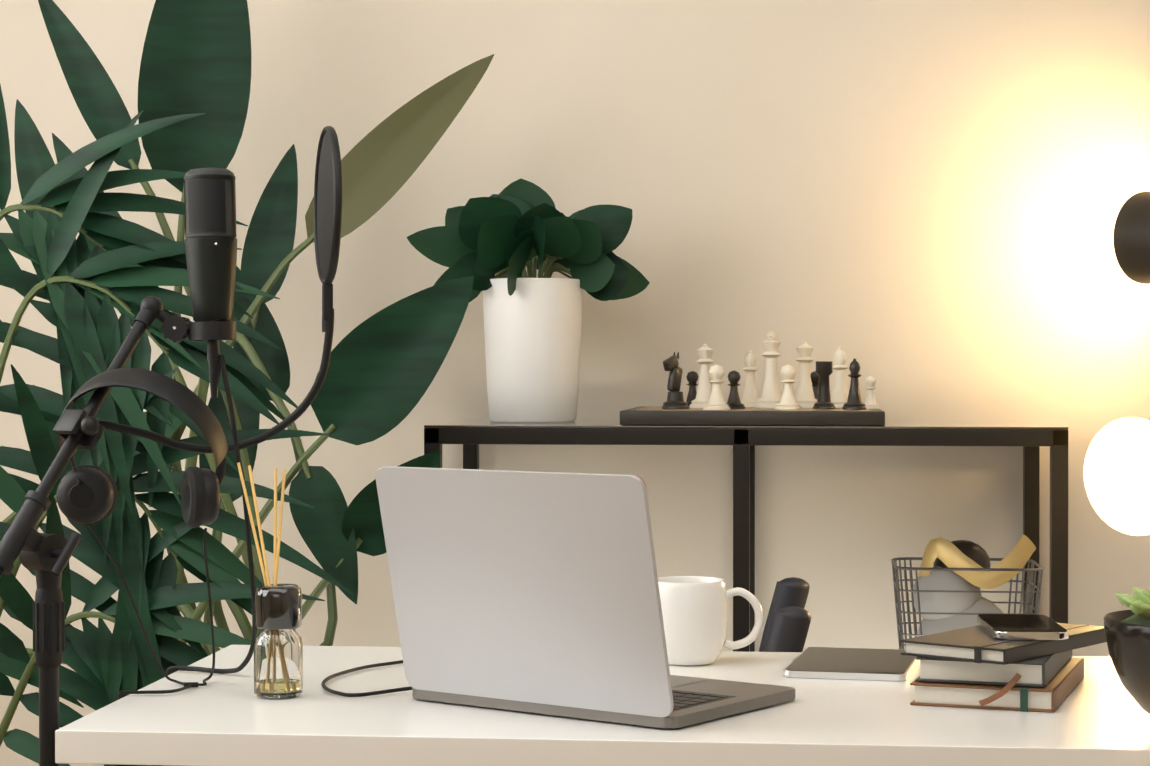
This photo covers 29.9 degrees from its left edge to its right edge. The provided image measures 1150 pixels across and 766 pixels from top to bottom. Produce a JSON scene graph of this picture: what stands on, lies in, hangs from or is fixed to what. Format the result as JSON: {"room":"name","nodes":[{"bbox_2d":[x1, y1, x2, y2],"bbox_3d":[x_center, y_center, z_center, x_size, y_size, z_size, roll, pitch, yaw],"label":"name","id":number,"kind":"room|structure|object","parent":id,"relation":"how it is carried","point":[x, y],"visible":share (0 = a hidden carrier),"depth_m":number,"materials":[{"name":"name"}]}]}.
{"room":"office","nodes":[
{"label":"office","id":0,"kind":"room"},
{"bbox_2d":[0,0,1149,765],"bbox_3d":[0.215,-0.273,3.731,3.800,2.600,0.100,0,0,6],"label":"wall","id":1,"kind":"structure","parent":0,"point":[912,206],"depth_m":3.67,"materials":[{"name":"paint"}]},
{"bbox_3d":[-0.042,1.075,1.254,3.800,0.060,5.100,0,0,6],"label":"floor","id":2,"kind":"structure","parent":0,"visible":0},
{"bbox_2d":[0,126,341,765],"bbox_3d":[-0.523,0.392,2.175,0.603,1.302,0.752,0,0,6],"label":"microphone stand","id":3,"kind":"object","parent":2,"relation":"on","point":[210,228],"visible":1,"depth_m":2.16,"materials":[{"name":"black metal"}]},
{"bbox_2d":[56,368,227,699],"bbox_3d":[-0.436,0.402,2.151,0.183,0.834,0.146,0,0,6],"label":"headphones","id":4,"kind":"object","parent":3,"relation":"hanging from","point":[87,495],"visible":0.94,"depth_m":2.13,"materials":[{"name":"black plastic"}]},
{"bbox_2d":[0,85,354,765],"bbox_3d":[-0.624,0.315,2.740,0.724,1.438,0.292,0,0,6],"label":"palm plant","id":5,"kind":"object","parent":2,"relation":"on","point":[80,287],"visible":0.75,"depth_m":2.68,"materials":[{"name":"green plant"}]},
{"bbox_2d":[2,0,493,663],"bbox_3d":[-0.550,0.112,3.332,0.826,1.836,0.402,0,0,6],"label":"strelitzia","id":6,"kind":"object","parent":2,"relation":"on","point":[384,362],"visible":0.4,"depth_m":3.35,"materials":[{"name":"green plant"}]},
{"bbox_2d":[55,645,1149,765],"bbox_3d":[0.193,0.673,2.162,1.260,0.730,0.600,0,0,6],"label":"desk","id":7,"kind":"object","parent":2,"relation":"on","point":[1099,716],"visible":0.73,"depth_m":1.93,"materials":[{"name":"white laminate"}]},
{"bbox_2d":[237,462,302,699],"bbox_3d":[-0.300,0.193,2.120,0.066,0.230,0.048,0,0,6],"label":"reed diffuser","id":8,"kind":"object","parent":7,"relation":"on","point":[278,659],"visible":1,"depth_m":2.10,"materials":[{"name":"clear glass"}]},
{"bbox_2d":[321,660,412,696],"bbox_3d":[0.104,0.670,2.402,0.681,0.747,0.644,0,0,6],"label":"cable","id":9,"kind":"object","parent":7,"relation":"on","point":[324,686],"visible":0.5,"depth_m":2.14,"materials":[{"name":"black rubber"}]},
{"bbox_2d":[376,466,795,727],"bbox_3d":[0.013,0.194,2.077,0.310,0.230,0.272,0,0,36],"label":"laptop","id":10,"kind":"object","parent":7,"relation":"on","point":[531,591],"visible":1,"depth_m":1.98,"materials":[{"name":"grey metal"}]},
{"bbox_2d":[658,576,763,665],"bbox_3d":[0.142,0.261,2.363,0.128,0.091,0.090,0,0,6],"label":"mug","id":11,"kind":"object","parent":7,"relation":"on","point":[695,614],"visible":0.92,"depth_m":2.33,"materials":[{"name":"white ceramic"}]},
{"bbox_2d":[783,647,918,680],"bbox_3d":[0.302,0.303,2.334,0.128,0.007,0.198,0,0,14],"label":"notebook","id":12,"kind":"object","parent":7,"relation":"on","point":[855,663],"visible":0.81,"depth_m":2.30,"materials":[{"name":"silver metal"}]},
{"bbox_2d":[891,534,1042,649],"bbox_3d":[0.620,0.386,3.422,0.230,0.293,0.185,0,0,6],"label":"wire basket","id":13,"kind":"object","parent":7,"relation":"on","point":[946,592],"visible":0.54,"depth_m":3.38,"materials":[{"name":"grey metal"}]},
{"bbox_2d":[910,658,1083,712],"bbox_3d":[0.426,0.297,2.156,0.136,0.022,0.241,0,0,20],"label":"book","id":14,"kind":"object","parent":7,"relation":"on","point":[1053,694],"visible":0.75,"depth_m":2.05,"materials":[{"name":"brown paper"}]},
{"bbox_2d":[915,650,1071,705],"bbox_3d":[0.420,0.284,2.152,0.123,0.042,0.241,0,0,19],"label":"book","id":15,"kind":"object","parent":14,"relation":"on","point":[1042,671],"visible":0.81,"depth_m":2.06,"materials":[{"name":"grey paper"}]},
{"bbox_2d":[901,623,1106,664],"bbox_3d":[0.429,0.255,2.135,0.112,0.016,0.228,0,1,39],"label":"notebook","id":16,"kind":"object","parent":15,"relation":"on","point":[977,644],"visible":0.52,"depth_m":2.07,"materials":[{"name":"black paper"}]},
{"bbox_2d":[977,614,1068,639],"bbox_3d":[0.445,0.243,2.149,0.078,0.008,0.149,0,0,6],"label":"phone","id":17,"kind":"object","parent":16,"relation":"on","point":[1020,626],"visible":1,"depth_m":2.12,"materials":[{"name":"silver metal"}]},
{"bbox_2d":[1104,587,1149,714],"bbox_3d":[0.565,0.247,1.942,0.172,0.126,0.172,0,0,6],"label":"succulent bowl","id":18,"kind":"object","parent":7,"relation":"on","point":[1127,633],"visible":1,"depth_m":1.92,"materials":[{"name":"black ceramic"}]},
{"bbox_2d":[424,419,1068,651],"bbox_3d":[0.272,0.546,3.460,0.970,0.966,0.410,0,0,6],"label":"console table","id":19,"kind":"object","parent":2,"relation":"on","point":[1031,437],"visible":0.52,"depth_m":3.25,"materials":[{"name":"black metal"}]},
{"bbox_2d":[407,178,649,422],"bbox_3d":[-0.077,-0.136,3.493,0.381,0.398,0.274,0,0,6],"label":"potted plant","id":20,"kind":"object","parent":19,"relation":"on","point":[510,233],"visible":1,"depth_m":3.44,"materials":[{"name":"green plant"}]},
{"bbox_2d":[620,332,884,425],"bbox_3d":[0.287,-0.010,3.454,0.400,0.146,0.400,0,0,6],"label":"chess set","id":21,"kind":"object","parent":19,"relation":"on","point":[812,402],"visible":1,"depth_m":3.39,"materials":[{"name":"grey plastic"}]},
{"bbox_2d":[759,577,810,651],"bbox_3d":[0.071,0.658,2.948,0.499,0.752,0.420,0,0,6],"label":"chair","id":22,"kind":"object","parent":2,"relation":"on","point":[787,625],"visible":0.46,"depth_m":2.73,"materials":[{"name":"grey"}]},
{"bbox_2d":[1084,191,1149,535],"bbox_3d":[0.955,0.315,3.249,0.394,1.430,0.411,0,0,6],"label":"floor lamp","id":23,"kind":"object","parent":2,"relation":"on","point":[1117,472],"visible":1,"depth_m":3.19,"materials":[{"name":"black"}]}
]}

